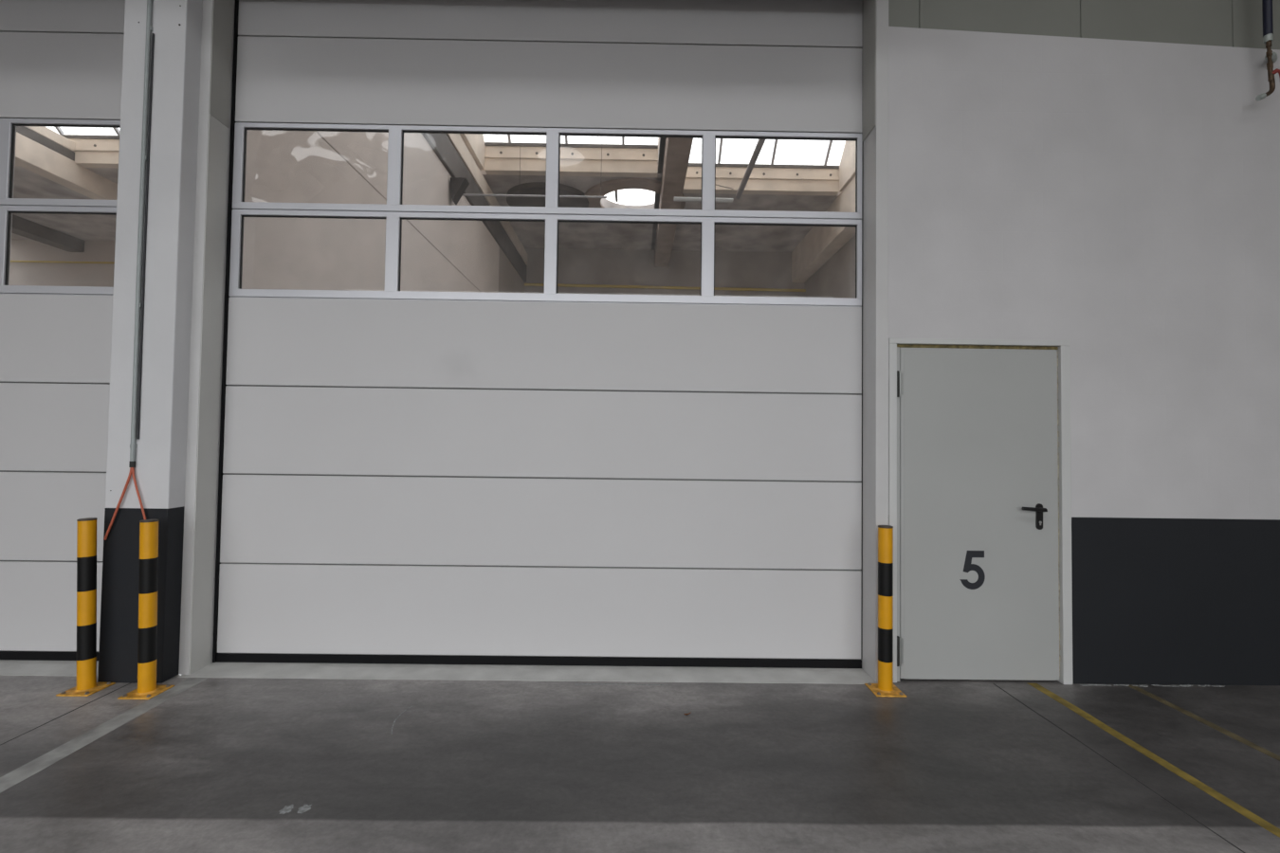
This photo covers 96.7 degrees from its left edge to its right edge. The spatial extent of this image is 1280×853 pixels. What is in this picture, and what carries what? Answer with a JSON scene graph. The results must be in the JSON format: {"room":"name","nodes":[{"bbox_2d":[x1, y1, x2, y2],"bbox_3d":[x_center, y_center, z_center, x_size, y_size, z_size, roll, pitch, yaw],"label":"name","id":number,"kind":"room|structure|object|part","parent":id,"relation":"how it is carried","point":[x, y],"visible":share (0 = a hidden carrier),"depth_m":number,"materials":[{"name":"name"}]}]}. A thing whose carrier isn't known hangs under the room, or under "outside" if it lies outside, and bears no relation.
{"room":"warehouse interior","nodes":[
{"label":"warehouse interior","id":0,"kind":"room"},
{"bbox_2d":[241,129,524,292],"bbox_3d":[-3.057,-1.570,9.205,0.200,6.420,10.834,1,-2,0],"label":"wall","id":1,"kind":"structure","parent":0,"point":[282,166],"depth_m":5.76,"materials":[{"name":"white paint"}]},
{"bbox_2d":[316,131,481,292],"bbox_3d":[-2.930,-2.575,7.859,0.003,0.015,8.084,1,-2,0],"label":"trim","id":2,"kind":"structure","parent":1,"relation":"attached to","point":[317,132],"depth_m":6.28,"materials":[{"name":"grey metal"}]},
{"bbox_2d":[450,177,469,204],"bbox_3d":[-2.801,-3.655,8.783,0.271,0.410,0.200,1,-2,0],"label":"floodlight","id":3,"kind":"object","parent":1,"relation":"attached to","point":[458,185],"visible":1,"depth_m":8.69,"materials":[{"name":"grey metal"}]},
{"bbox_2d":[421,133,526,282],"bbox_3d":[-2.918,-4.098,9.278,0.070,0.440,10.834,1,-2,0],"label":"roof beam","id":4,"kind":"structure","parent":1,"relation":"on","point":[441,145],"depth_m":9.76,"materials":[{"name":"concrete"}]},
{"bbox_2d":[445,133,527,265],"bbox_3d":[-2.904,-4.472,9.289,0.090,0.290,10.834,1,-2,0],"label":"roof beam","id":5,"kind":"structure","parent":4,"relation":"on","point":[456,140],"depth_m":10.27,"materials":[{"name":"beige concrete"}]},
{"bbox_2d":[9,239,804,297],"bbox_3d":[-6.705,-1.462,14.689,22.800,6.420,0.200,1,-2,0],"label":"wall","id":6,"kind":"structure","parent":0,"point":[736,269],"depth_m":14.71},
{"bbox_2d":[10,260,114,263],"bbox_3d":[-10.568,-4.147,14.572,14.800,0.042,0.042,1,-2,0],"label":"gas pipe","id":7,"kind":"object","parent":6,"relation":"attached to","point":[10,261],"depth_m":14.52,"materials":[{"name":"metal"}]},
{"bbox_2d":[524,283,805,292],"bbox_3d":[0.645,-3.582,14.654,7.240,0.118,0.068,1,-2,0],"label":"gas pipe","id":8,"kind":"object","parent":6,"relation":"attached to","point":[525,284],"visible":1,"depth_m":14.63,"materials":[{"name":"metal"}]},
{"bbox_2d":[11,137,841,252],"bbox_3d":[-6.614,-4.925,9.361,22.800,0.200,11.050,1,-2,0],"label":"hall roof","id":9,"kind":"structure","parent":0,"point":[27,184],"depth_m":13.17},
{"bbox_2d":[11,214,84,252],"bbox_3d":[-14.415,-4.782,9.197,0.400,0.300,10.834,1,-2,0],"label":"roof beam","id":10,"kind":"structure","parent":9,"relation":"attached to","point":[21,227],"depth_m":13.70,"materials":[{"name":"metal"}]},
{"bbox_2d":[14,131,117,200],"bbox_3d":[-10.516,-4.700,9.229,0.300,0.420,10.834,1,-2,0],"label":"roof beam","id":11,"kind":"structure","parent":9,"relation":"attached to","point":[31,155],"depth_m":10.23,"materials":[{"name":"beige concrete"}]},
{"bbox_2d":[16,126,74,161],"bbox_3d":[-10.492,-4.994,9.237,0.240,0.170,10.834,1,-2,0],"label":"roof beam","id":12,"kind":"structure","parent":11,"relation":"on","point":[22,130],"depth_m":9.94,"materials":[{"name":"metal"}]},
{"bbox_2d":[24,126,75,152],"bbox_3d":[-10.480,-5.169,9.242,0.220,0.180,10.834,1,-2,0],"label":"roof beam","id":13,"kind":"structure","parent":12,"relation":"on","point":[44,131],"depth_m":10.08,"materials":[{"name":"beige concrete"}]},
{"bbox_2d":[14,127,119,168],"bbox_3d":[-8.394,-6.301,9.210,10.700,2.896,2.960,1,-2,0],"label":"rooflight","id":14,"kind":"object","parent":9,"relation":"on","point":[90,151],"visible":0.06,"depth_m":10.46,"materials":[{"name":"beige concrete"}]},
{"bbox_2d":[461,193,545,197],"bbox_3d":[-2.177,-3.686,9.090,1.313,0.035,0.032,1,-2,0],"label":"strip light","id":15,"kind":"object","parent":9,"relation":"hanging from","point":[526,195],"depth_m":9.08,"materials":[{"name":"metal"}]},
{"bbox_3d":[-1.707,-3.687,9.094,2.360,0.032,0.032,1,-2,0],"label":"rail","id":16,"kind":"part","parent":15,"relation":"part of","materials":[{"name":"white metal"}]},
{"bbox_2d":[506,182,588,207],"bbox_3d":[-1.897,-4.645,11.721,1.680,0.100,1.500,1,-2,0],"label":"roof hatch","id":17,"kind":"object","parent":9,"relation":"attached to","point":[534,188],"visible":0.53,"depth_m":11.45,"materials":[{"name":"metal"}]},
{"bbox_2d":[459,133,665,177],"bbox_3d":[-1.245,-6.205,9.270,3.500,2.896,2.960,1,-2,0],"label":"rooflight","id":18,"kind":"object","parent":9,"relation":"on","point":[618,160],"visible":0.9,"depth_m":10.53,"materials":[{"name":"beige concrete"}]},
{"bbox_2d":[559,190,606,198],"bbox_3d":[-0.908,-3.710,9.102,0.742,0.116,0.032,1,-2,0],"label":"strip light","id":19,"kind":"object","parent":9,"relation":"hanging from","point":[569,196],"depth_m":9.09,"materials":[{"name":"metal"}]},
{"bbox_2d":[585,178,685,209],"bbox_3d":[-0.115,-4.769,11.810,2.120,0.300,2.120,1,-2,0],"label":"rooflight","id":20,"kind":"object","parent":9,"relation":"attached to","point":[614,185],"visible":0.48,"depth_m":11.05,"materials":[{"name":"metal"}]},
{"bbox_2d":[654,137,693,266],"bbox_3d":[0.607,-4.510,9.321,0.370,0.440,10.834,1,-2,0],"label":"roof beam","id":21,"kind":"structure","parent":9,"relation":"attached to","point":[677,150],"depth_m":10.14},
{"bbox_2d":[674,196,701,201],"bbox_3d":[0.764,-3.628,9.114,0.425,0.076,0.070,1,-2,0],"label":"strip light","id":22,"kind":"object","parent":9,"relation":"hanging from","point":[699,199],"depth_m":9.08,"materials":[{"name":"metal"}]},
{"bbox_2d":[715,198,733,202],"bbox_3d":[1.355,-3.610,9.119,0.273,0.066,0.070,1,-2,0],"label":"strip light","id":23,"kind":"object","parent":9,"relation":"hanging from","point":[718,200],"depth_m":9.09,"materials":[{"name":"metal"}]},
{"bbox_2d":[682,138,855,195],"bbox_3d":[2.399,-6.138,9.950,3.400,2.896,2.960,1,-2,0],"label":"rooflight","id":24,"kind":"object","parent":9,"relation":"on","point":[772,178],"visible":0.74,"depth_m":11.21,"materials":[{"name":"beige concrete"}]},
{"bbox_2d":[791,175,855,282],"bbox_3d":[4.149,-4.283,9.346,0.340,0.800,10.834,1,-2,0],"label":"roof beam","id":25,"kind":"structure","parent":9,"relation":"attached to","point":[819,245],"depth_m":12.47,"materials":[{"name":"beige concrete"}]},
{"bbox_2d":[0,675,1279,852],"bbox_3d":[-1.016,1.491,-0.452,16.000,0.201,8.300,1,-2,0],"label":"floor","id":26,"kind":"structure","parent":0,"point":[947,766],"depth_m":2.48,"materials":[{"name":"concrete"}]},
{"bbox_2d":[0,659,98,676],"bbox_3d":[-5.289,1.551,3.596,4.325,0.202,0.530,1,-2,0],"label":"threshold","id":27,"kind":"object","parent":26,"relation":"on","point":[8,667],"depth_m":3.46,"materials":[{"name":"concrete"}]},
{"bbox_2d":[55,517,115,696],"bbox_3d":[-3.079,0.992,3.184,0.170,0.954,0.170,1,-2,0],"label":"bollard","id":28,"kind":"object","parent":26,"relation":"on","point":[87,685],"visible":1,"depth_m":3.16,"materials":[{"name":"metal"}]},
{"bbox_3d":[-3.085,1.461,3.171,0.170,0.014,0.170,1,-2,0],"label":"plate","id":29,"kind":"part","parent":28,"relation":"part of","materials":[{"name":"yellow metal"}]},
{"bbox_3d":[-3.096,0.993,3.184,0.080,0.936,0.080,-1,-2,-1],"label":"post","id":30,"kind":"part","parent":28,"relation":"part of","materials":[{"name":"yellow metal"}]},
{"bbox_2d":[117,519,174,699],"bbox_3d":[-2.720,0.996,3.159,0.170,0.954,0.170,1,-2,0],"label":"bollard","id":31,"kind":"object","parent":26,"relation":"on","point":[147,688],"visible":1,"depth_m":3.13,"materials":[{"name":"metal"}]},
{"bbox_3d":[-2.727,1.465,3.146,0.170,0.014,0.170,1,-2,0],"label":"plate","id":32,"kind":"part","parent":31,"relation":"part of","materials":[{"name":"yellow metal"}]},
{"bbox_3d":[-2.732,0.996,3.159,0.080,0.936,0.080,-1,-2,-1],"label":"post","id":33,"kind":"part","parent":31,"relation":"part of","materials":[{"name":"yellow metal"}]},
{"bbox_2d":[97,0,202,683],"bbox_3d":[-2.885,-1.923,3.435,0.367,6.800,0.152,1,-2,0],"label":"column","id":34,"kind":"structure","parent":26,"relation":"on","point":[161,445],"depth_m":3.33,"materials":[{"name":"paint"}]},
{"bbox_2d":[128,0,152,467],"bbox_3d":[-2.897,-2.545,3.365,0.031,5.562,0.027,1,-2,0],"label":"conduit","id":35,"kind":"object","parent":34,"relation":"attached to","point":[149,27],"visible":1,"depth_m":3.32,"materials":[{"name":"grey metal"}]},
{"bbox_2d":[103,467,131,540],"bbox_3d":[-3.004,0.439,3.275,0.147,0.426,0.015,1,-2,-3],"label":"cable","id":36,"kind":"object","parent":35,"relation":"hanging from","point":[130,472],"visible":1,"depth_m":3.27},
{"bbox_2d":[131,467,146,519],"bbox_3d":[-2.877,0.416,3.276,0.118,0.377,0.013,1,-2,3],"label":"cable","id":37,"kind":"object","parent":35,"relation":"hanging from","point":[133,468],"visible":0.85,"depth_m":3.27,"materials":[{"name":"red rubber"}]},
{"bbox_2d":[136,33,154,438],"bbox_3d":[-2.896,-1.126,3.332,0.014,2.400,0.011,1,-2,0],"label":"cable","id":38,"kind":"object","parent":34,"relation":"attached to","point":[153,34],"visible":1,"depth_m":3.33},
{"bbox_2d":[278,804,311,814],"bbox_3d":[-1.316,1.463,2.173,0.112,0.002,0.058,1,-2,0],"label":"paint splash","id":39,"kind":"object","parent":26,"relation":"on","point":[305,808],"visible":1,"depth_m":2.17,"materials":[{"name":"white paint"}]},
{"bbox_2d":[391,706,412,734],"bbox_3d":[-1.220,1.484,2.880,0.040,0.002,0.296,1,-2,-4],"label":"floor scratch","id":40,"kind":"structure","parent":26,"relation":"on","point":[411,706],"depth_m":2.88,"materials":[{"name":"paint"}]},
{"bbox_2d":[176,661,877,684],"bbox_3d":[-0.642,1.613,3.632,4.180,0.202,0.535,1,-2,0],"label":"threshold","id":41,"kind":"object","parent":26,"relation":"on","point":[259,670],"visible":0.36,"depth_m":3.48,"materials":[{"name":"concrete"}]},
{"bbox_2d":[575,683,663,685],"bbox_3d":[-0.118,1.512,3.333,0.520,0.002,0.018,1,-2,-1],"label":"floor scrape","id":42,"kind":"structure","parent":26,"relation":"on","point":[576,684],"depth_m":3.33,"materials":[{"name":"paint"}]},
{"bbox_2d":[864,525,906,697],"bbox_3d":[1.427,1.055,3.309,0.170,0.954,0.170,1,-2,0],"label":"bollard","id":43,"kind":"object","parent":26,"relation":"on","point":[885,687],"visible":1,"depth_m":3.28,"materials":[{"name":"metal"}]},
{"bbox_3d":[1.427,1.055,3.309,0.080,0.936,0.080,1,-2,0],"label":"post","id":44,"kind":"part","parent":43,"relation":"part of","materials":[{"name":"yellow metal"}]},
{"bbox_3d":[1.421,1.524,3.296,0.170,0.014,0.170,1,-2,0],"label":"plate","id":45,"kind":"part","parent":43,"relation":"part of","materials":[{"name":"yellow metal"}]},
{"bbox_2d":[1079,684,1225,687],"bbox_3d":[3.080,1.555,3.415,0.883,0.006,0.027,1,-2,-1],"label":"flakes","id":46,"kind":"object","parent":26,"relation":"on","point":[1080,685],"visible":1,"depth_m":3.41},
{"bbox_2d":[735,139,765,199],"bbox_3d":[1.919,-4.515,8.549,0.100,0.100,4.900,1,-2,0],"label":"duct","id":47,"kind":"object","parent":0,"point":[760,142],"visible":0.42,"depth_m":9.74,"materials":[{"name":"grey metal"}]},
{"bbox_2d":[804,235,855,298],"bbox_3d":[4.417,-1.470,9.268,0.250,6.420,10.834,1,-2,0],"label":"wall","id":48,"kind":"structure","parent":0,"point":[835,278],"depth_m":12.39,"materials":[{"name":"white paint"}]},
{"bbox_2d":[888,0,1279,685],"bbox_3d":[4.265,-1.823,3.666,5.459,6.800,0.250,1,-2,0],"label":"wall","id":49,"kind":"structure","parent":0,"point":[1117,200],"depth_m":3.50,"materials":[{"name":"paint"}]},
{"bbox_2d":[212,0,863,668],"bbox_3d":[-0.607,-0.806,3.682,4.099,4.638,0.057,1,-2,0],"label":"door","id":50,"kind":"structure","parent":49,"relation":"in","point":[549,478],"depth_m":3.65,"materials":[{"name":"paint"}]},
{"bbox_3d":[-0.624,1.180,3.628,4.081,0.564,0.040,1,-2,0],"label":"panel","id":51,"kind":"part","parent":50,"relation":"part of","materials":[{"name":"paint"}]},
{"bbox_3d":[-0.617,0.616,3.645,4.081,0.563,0.040,1,-2,0],"label":"panel","id":52,"kind":"part","parent":50,"relation":"part of","materials":[{"name":"paint"}]},
{"bbox_3d":[-0.609,0.052,3.661,4.081,0.564,0.040,1,-2,0],"label":"panel","id":53,"kind":"part","parent":50,"relation":"part of","materials":[{"name":"paint"}]},
{"bbox_3d":[-0.602,-0.516,3.677,4.081,0.570,0.040,1,-2,0],"label":"panel","id":54,"kind":"part","parent":50,"relation":"part of","materials":[{"name":"paint"}]},
{"bbox_3d":[-0.579,-2.225,3.726,4.081,0.570,0.040,1,-2,0],"label":"panel","id":55,"kind":"part","parent":50,"relation":"part of","materials":[{"name":"paint"}]},
{"bbox_3d":[-0.572,-2.795,3.742,4.081,0.567,0.040,1,-2,0],"label":"panel","id":56,"kind":"part","parent":50,"relation":"part of","materials":[{"name":"paint"}]},
{"bbox_2d":[862,0,876,141],"bbox_3d":[1.464,-2.486,3.633,0.005,1.250,0.188,1,-2,0],"label":"liner","id":57,"kind":"object","parent":49,"relation":"attached to","point":[868,6],"visible":1,"depth_m":3.62,"materials":[{"name":"grey metal"}]},
{"bbox_2d":[861,0,888,681],"bbox_3d":[1.482,-0.785,3.633,0.078,4.650,0.300,1,-2,0],"label":"door frame","id":58,"kind":"structure","parent":49,"relation":"attached to","point":[875,179],"depth_m":3.51,"materials":[{"name":"grey metal"}]},
{"bbox_2d":[888,337,1072,684],"bbox_3d":[2.059,0.505,3.473,1.106,2.078,0.164,1,-2,0],"label":"door","id":59,"kind":"structure","parent":49,"relation":"in","point":[979,471],"depth_m":3.46,"materials":[{"name":"grey metal"}]},
{"bbox_3d":[2.377,0.499,3.423,0.168,0.033,0.057,1,-2,0],"label":"lever","id":60,"kind":"part","parent":59,"relation":"part of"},
{"bbox_3d":[2.425,0.547,3.455,0.038,0.158,0.011,1,-2,0],"label":"handle","id":61,"kind":"part","parent":59,"relation":"part of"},
{"bbox_2d":[1255,0,1279,101],"bbox_3d":[3.862,-2.998,3.487,0.262,2.072,0.093,2,-2,-29],"label":"pipe","id":62,"kind":"object","parent":49,"relation":"attached to","point":[1270,56],"visible":1,"depth_m":3.44,"materials":[{"name":"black metal"}]},
{"bbox_2d":[1265,40,1273,81],"bbox_3d":[3.817,-2.217,3.448,0.032,0.246,0.027,1,-2,0],"label":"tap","id":63,"kind":"object","parent":62,"relation":"on","point":[1270,53],"depth_m":3.44,"materials":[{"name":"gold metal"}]},
{"bbox_3d":[3.789,-2.057,3.436,0.101,0.161,0.029,1,-2,-10],"label":"spout","id":64,"kind":"part","parent":62,"relation":"part of","materials":[{"name":"gold metal"}]},
{"bbox_3d":[3.844,-2.107,3.433,0.063,0.106,0.027,0,-2,25],"label":"lever","id":65,"kind":"part","parent":62,"relation":"part of","materials":[{"name":"red metal"}]},
{"bbox_3d":[-2.885,-1.917,3.644,0.360,6.800,0.266,1,-2,0],"label":"wall pier","id":66,"kind":"object","parent":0,"visible":0},
{"bbox_2d":[178,0,235,675],"bbox_3d":[-2.688,-0.841,3.600,0.063,4.650,0.296,1,-2,0],"label":"door frame","id":67,"kind":"structure","parent":66,"relation":"attached to","point":[208,5],"depth_m":3.45,"materials":[{"name":"grey metal"}]},
{"bbox_2d":[189,113,228,675],"bbox_3d":[-2.662,-0.217,3.519,0.004,3.399,0.162,1,-2,0],"label":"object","id":68,"kind":"structure","parent":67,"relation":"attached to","point":[218,133],"depth_m":3.51,"materials":[{"name":"grey metal"}]},
{"bbox_2d":[209,0,233,127],"bbox_3d":[-2.631,-2.541,3.586,0.005,1.250,0.162,1,-2,0],"label":"liner","id":69,"kind":"object","parent":67,"relation":"attached to","point":[223,9],"visible":1,"depth_m":3.58,"materials":[{"name":"grey metal"}]},
{"bbox_3d":[-8.132,-0.651,3.547,1.780,4.125,0.296,1,-2,0],"label":"wall pier","id":70,"kind":"object","parent":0,"visible":0},
{"bbox_2d":[0,0,125,660],"bbox_3d":[-5.160,-0.844,3.647,4.140,4.592,0.049,1,-2,0],"label":"door","id":71,"kind":"structure","parent":70,"relation":"attached to","point":[61,61],"depth_m":3.63,"materials":[{"name":"paint"}]},
{"bbox_3d":[-5.186,1.119,3.590,4.140,0.564,0.040,1,-2,0],"label":"panel","id":72,"kind":"part","parent":71,"relation":"part of","materials":[{"name":"paint"}]},
{"bbox_3d":[-5.178,0.555,3.606,4.140,0.563,0.040,1,-2,0],"label":"panel","id":73,"kind":"part","parent":71,"relation":"part of","materials":[{"name":"paint"}]},
{"bbox_3d":[-5.171,-0.010,3.622,4.140,0.564,0.040,1,-2,0],"label":"panel","id":74,"kind":"part","parent":71,"relation":"part of","materials":[{"name":"paint"}]},
{"bbox_3d":[-5.163,-0.577,3.639,4.140,0.570,0.040,1,-2,0],"label":"panel","id":75,"kind":"part","parent":71,"relation":"part of","materials":[{"name":"paint"}]},
{"bbox_3d":[-5.141,-2.287,3.688,4.140,0.570,0.040,1,-2,0],"label":"panel","id":76,"kind":"part","parent":71,"relation":"part of","materials":[{"name":"paint"}]},
{"bbox_3d":[-5.133,-2.856,3.704,4.140,0.567,0.040,1,-2,0],"label":"panel","id":77,"kind":"part","parent":71,"relation":"part of","materials":[{"name":"paint"}]}
]}

